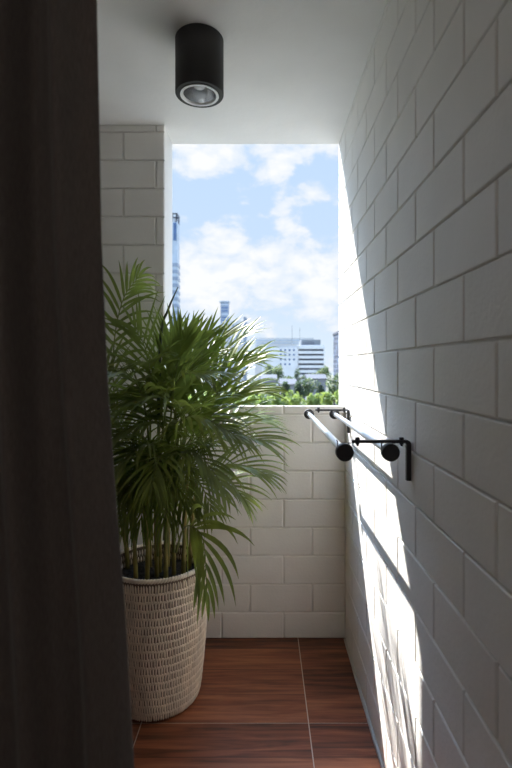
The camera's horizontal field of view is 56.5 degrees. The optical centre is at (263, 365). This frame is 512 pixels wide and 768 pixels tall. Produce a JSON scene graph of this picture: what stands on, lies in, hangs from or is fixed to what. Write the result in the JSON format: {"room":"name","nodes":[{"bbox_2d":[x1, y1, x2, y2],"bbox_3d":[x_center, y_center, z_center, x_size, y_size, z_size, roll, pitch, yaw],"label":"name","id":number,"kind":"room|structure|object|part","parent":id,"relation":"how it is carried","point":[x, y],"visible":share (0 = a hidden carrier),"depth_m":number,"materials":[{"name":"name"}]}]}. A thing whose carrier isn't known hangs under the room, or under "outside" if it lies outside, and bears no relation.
{"room":"balcony","nodes":[
{"label":"balcony","id":0,"kind":"room"},
{"bbox_2d":[120,541,207,721],"bbox_3d":[-0.455,1.111,2.035,0.430,0.577,0.430,0,0,0],"label":"basket","id":1,"kind":"object","parent":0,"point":[166,642],"depth_m":1.86,"materials":[{"name":"beige wicker"}]},
{"bbox_2d":[99,125,345,637],"bbox_3d":[-0.314,0.080,2.553,1.472,2.640,0.214,0,0,0],"label":"wall","id":2,"kind":"structure","parent":0,"point":[291,582],"depth_m":2.45,"materials":[{"name":"white brick"}]},
{"bbox_2d":[97,0,386,143],"bbox_3d":[-0.311,-1.330,0.255,1.778,0.180,4.810,0,0,0],"label":"ceiling","id":3,"kind":"structure","parent":0,"point":[294,69],"depth_m":1.97,"materials":[{"name":"white paint"}]},
{"bbox_2d":[0,0,133,767],"bbox_3d":[-0.480,0.090,0.747,0.600,2.580,0.116,0,0,0],"label":"curtain","id":4,"kind":"object","parent":3,"relation":"hanging from","point":[65,699],"visible":1,"depth_m":0.76,"materials":[{"name":"brown fabric"}]},
{"bbox_2d":[175,23,223,107],"bbox_3d":[-0.245,-1.133,1.810,0.182,0.213,0.182,0,0,0],"label":"ceiling light","id":5,"kind":"object","parent":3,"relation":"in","point":[199,47],"visible":1,"depth_m":1.74,"materials":[{"name":"matt black metal"},{"name":"silver reflector"},{"name":"clear glass"}]},
{"bbox_3d":[-0.245,-1.085,1.810,0.050,0.065,0.050,0,0,0],"label":"bulb","id":6,"kind":"part","parent":5,"relation":"part of","materials":[{"name":"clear glass"}]},
{"bbox_2d":[132,637,380,767],"bbox_3d":[-0.311,1.460,0.255,1.778,0.120,4.810,0,0,0],"label":"floor","id":7,"kind":"structure","parent":0,"point":[283,702],"depth_m":1.91,"materials":[{"name":"brown wood"}]},
{"bbox_2d":[103,258,300,721],"bbox_3d":[-0.416,0.458,1.988,1.119,1.882,0.840,0,0,-3],"label":"potted palm","id":8,"kind":"object","parent":7,"relation":"on","point":[166,584],"visible":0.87,"depth_m":1.85,"materials":[{"name":"green plant"}]},
{"bbox_2d":[339,0,511,767],"bbox_3d":[0.498,0.080,0.330,0.160,2.640,4.660,0,0,0],"label":"wall","id":9,"kind":"structure","parent":0,"point":[425,145],"depth_m":1.20,"materials":[{"name":"white brick"}]},
{"bbox_2d":[304,407,410,480],"bbox_3d":[0.307,0.264,1.825,0.220,0.122,1.057,0,0,0],"label":"rail","id":10,"kind":"object","parent":9,"relation":"attached to","point":[390,452],"visible":1,"depth_m":1.35,"materials":[{"name":"grey metal"}]},
{"bbox_3d":[0.221,0.236,1.825,0.022,0.022,1.020,0,0,0],"label":"rod","id":11,"kind":"part","parent":10,"relation":"part of","materials":[{"name":"grey metal"}]},
{"bbox_3d":[0.346,0.236,1.825,0.022,0.022,1.020,0,0,0],"label":"rod","id":12,"kind":"part","parent":10,"relation":"part of","materials":[{"name":"grey metal"}]},
{"bbox_2d":[344,638,384,767],"bbox_3d":[0.414,1.399,0.223,0.017,0.015,4.426,0,0,0],"label":"trim","id":13,"kind":"structure","parent":9,"relation":"attached to","point":[345,641],"depth_m":1.93,"materials":[{"name":"grey"}]},
{"label":"outside","id":14,"kind":"structure","parent":0,"visible":0},
{"bbox_2d":[190,375,332,404],"bbox_3d":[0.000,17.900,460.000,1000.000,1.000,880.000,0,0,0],"label":"ground","id":15,"kind":"structure","parent":14,"point":[248,376],"depth_m":447.74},
{"bbox_2d":[172,213,179,324],"bbox_3d":[-60.709,-39.514,303.950,12.795,113.829,8.700,0,0,0],"label":"glass tower","id":16,"kind":"structure","parent":15,"relation":"on","point":[175,225],"depth_m":300.01,"materials":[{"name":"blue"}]},
{"bbox_3d":[-56.125,-84.611,299.850,1.826,11.029,0.500,0,0,0],"label":"dark glass panel","id":17,"kind":"part","parent":16,"relation":"part of","materials":[{"name":"blue glass"}]},
{"bbox_3d":[-60.709,-93.592,304.000,12.195,5.672,8.000,0,0,0],"label":"crown frame","id":18,"kind":"part","parent":16,"relation":"part of","materials":[{"name":"grey"}]},
{"bbox_2d":[219,301,229,352],"bbox_3d":[-34.941,-19.976,424.250,9.177,74.753,10.500,0,0,0],"label":"slim tower","id":19,"kind":"structure","parent":15,"relation":"on","point":[224,305],"depth_m":420.00,"materials":[{"name":"blue glass"}]},
{"bbox_2d":[222,317,246,387],"bbox_3d":[-23.750,-10.859,386.900,19.559,56.518,14.200,0,0,0],"label":"block","id":20,"kind":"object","parent":15,"relation":"on","point":[244,339],"visible":0.24,"depth_m":379.99,"materials":[{"name":"concrete"}]},
{"bbox_2d":[235,395,256,404],"bbox_3d":[-2.667,10.580,66.212,3.115,13.651,3.000,0,0,45],"label":"tree","id":21,"kind":"object","parent":15,"relation":"on","point":[251,396],"visible":0.2,"depth_m":65.85,"materials":[{"name":"green plant"}]},
{"bbox_2d":[255,394,271,404],"bbox_3d":[0.063,10.705,74.012,3.399,13.403,3.476,0,0,0],"label":"tree","id":22,"kind":"object","parent":15,"relation":"on","point":[262,397],"visible":0.37,"depth_m":73.79,"materials":[{"name":"green plant"}]},
{"bbox_2d":[261,374,276,402],"bbox_3d":[1.523,10.030,150.000,5.065,14.740,10.800,0,0,0],"label":"shed","id":23,"kind":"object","parent":15,"relation":"on","point":[271,376],"visible":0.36,"depth_m":146.36,"materials":[{"name":"grey"}]},
{"bbox_2d":[264,364,274,373],"bbox_3d":[1.787,8.262,195.298,5.783,18.287,4.893,0,0,0],"label":"tree","id":24,"kind":"object","parent":15,"relation":"on","point":[267,366],"visible":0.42,"depth_m":195.03,"materials":[{"name":"green plant"}]},
{"bbox_2d":[272,364,283,392],"bbox_3d":[5.654,8.293,190.115,5.168,18.223,5.495,0,0,0],"label":"tree","id":25,"kind":"object","parent":15,"relation":"on","point":[278,371],"visible":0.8,"depth_m":189.31,"materials":[{"name":"green plant"}]},
{"bbox_3d":[5.654,3.201,190.114,5.168,8.038,5.494,0,0,0],"label":"crown","id":26,"kind":"part","parent":25,"relation":"part of","materials":[{"name":"green plant"}]},
{"bbox_2d":[270,393,290,404],"bbox_3d":[2.202,10.441,62.915,3.013,13.929,2.645,0,0,0],"label":"tree","id":27,"kind":"object","parent":15,"relation":"on","point":[276,401],"visible":0.28,"depth_m":62.59,"materials":[{"name":"green plant"}]},
{"bbox_2d":[255,338,313,380],"bbox_3d":[18.088,-3.653,432.350,52.059,42.106,25.300,0,0,0],"label":"block","id":28,"kind":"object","parent":15,"relation":"on","point":[259,341],"visible":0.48,"depth_m":420.00,"materials":[{"name":"concrete"}]},
{"bbox_2d":[280,381,290,401],"bbox_3d":[5.196,10.488,115.132,2.837,13.835,2.865,0,0,0],"label":"tree","id":29,"kind":"object","parent":15,"relation":"on","point":[285,384],"visible":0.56,"depth_m":114.37,"materials":[{"name":"green plant"}]},
{"bbox_2d":[278,379,296,402],"bbox_3d":[6.691,10.508,135.000,4.897,13.784,10.800,0,0,0],"label":"shed","id":30,"kind":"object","parent":15,"relation":"on","point":[291,382],"visible":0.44,"depth_m":131.13,"materials":[{"name":"grey"}]},
{"bbox_2d":[262,340,324,401],"bbox_3d":[14.163,-1.447,244.950,30.258,37.694,30.500,0,0,0],"label":"office block","id":31,"kind":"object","parent":15,"relation":"on","point":[308,356],"visible":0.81,"depth_m":230.03,"materials":[{"name":"grey concrete"}]},
{"bbox_2d":[284,390,303,404],"bbox_3d":[4.521,10.480,71.953,2.995,13.852,3.406,0,0,0],"label":"tree","id":32,"kind":"object","parent":15,"relation":"on","point":[295,398],"visible":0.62,"depth_m":71.35,"materials":[{"name":"green plant"}]},
{"bbox_2d":[294,369,299,380],"bbox_3d":[13.003,9.061,187.825,2.986,16.689,2.640,0,0,0],"label":"tree","id":33,"kind":"object","parent":15,"relation":"on","point":[296,376],"visible":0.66,"depth_m":187.60,"materials":[{"name":"green plant"}]},
{"bbox_2d":[294,381,304,402],"bbox_3d":[8.317,10.336,112.222,2.818,14.140,2.540,0,0,0],"label":"tree","id":34,"kind":"object","parent":15,"relation":"on","point":[299,387],"visible":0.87,"depth_m":111.78,"materials":[{"name":"green plant"}]},
{"bbox_2d":[300,375,316,396],"bbox_3d":[10.840,9.798,117.988,4.368,15.215,3.710,0,0,0],"label":"tree","id":35,"kind":"object","parent":15,"relation":"on","point":[309,386],"visible":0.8,"depth_m":117.49,"materials":[{"name":"green plant"}]},
{"bbox_2d":[302,393,321,404],"bbox_3d":[6.540,10.487,65.028,2.799,13.838,2.550,0,0,0],"label":"tree","id":36,"kind":"object","parent":15,"relation":"on","point":[310,400],"visible":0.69,"depth_m":64.62,"materials":[{"name":"green plant"}]},
{"bbox_2d":[304,374,326,398],"bbox_3d":[16.702,10.020,155.000,6.472,14.761,10.800,0,0,0],"label":"shed","id":37,"kind":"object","parent":15,"relation":"on","point":[321,378],"visible":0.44,"depth_m":150.01,"materials":[{"name":"grey"}]},
{"bbox_2d":[314,380,324,396],"bbox_3d":[12.897,10.270,109.958,2.597,14.273,2.684,0,0,0],"label":"tree","id":38,"kind":"object","parent":15,"relation":"on","point":[320,389],"visible":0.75,"depth_m":109.78,"materials":[{"name":"green plant"}]},
{"bbox_2d":[315,365,329,380],"bbox_3d":[22.690,8.485,185.288,6.392,17.840,6.987,0,0,0],"label":"tree","id":39,"kind":"object","parent":15,"relation":"on","point":[325,370],"visible":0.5,"depth_m":183.91,"materials":[{"name":"green plant"}]},
{"bbox_2d":[320,391,333,404],"bbox_3d":[9.460,10.581,72.031,2.347,13.650,2.916,0,0,0],"label":"tree","id":40,"kind":"object","parent":15,"relation":"on","point":[327,398],"visible":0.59,"depth_m":71.19,"materials":[{"name":"green plant"}]},
{"bbox_2d":[325,373,339,404],"bbox_3d":[16.570,9.486,112.107,4.541,15.840,4.293,0,0,0],"label":"tree","id":41,"kind":"object","parent":15,"relation":"on","point":[335,386],"visible":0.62,"depth_m":111.14,"materials":[{"name":"green plant"}]},
{"bbox_2d":[333,390,338,404],"bbox_3d":[11.064,10.187,65.936,2.969,14.438,2.746,0,0,0],"label":"tree","id":42,"kind":"object","parent":15,"relation":"on","point":[336,393],"visible":0.12,"depth_m":66.11,"materials":[{"name":"green plant"}]},
{"bbox_2d":[333,331,339,404],"bbox_3d":[30.936,3.118,157.000,14.550,28.563,14.600,0,0,0],"label":"block","id":43,"kind":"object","parent":15,"relation":"on","point":[336,357],"visible":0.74,"depth_m":157.52,"materials":[{"name":"grey"}]}
]}

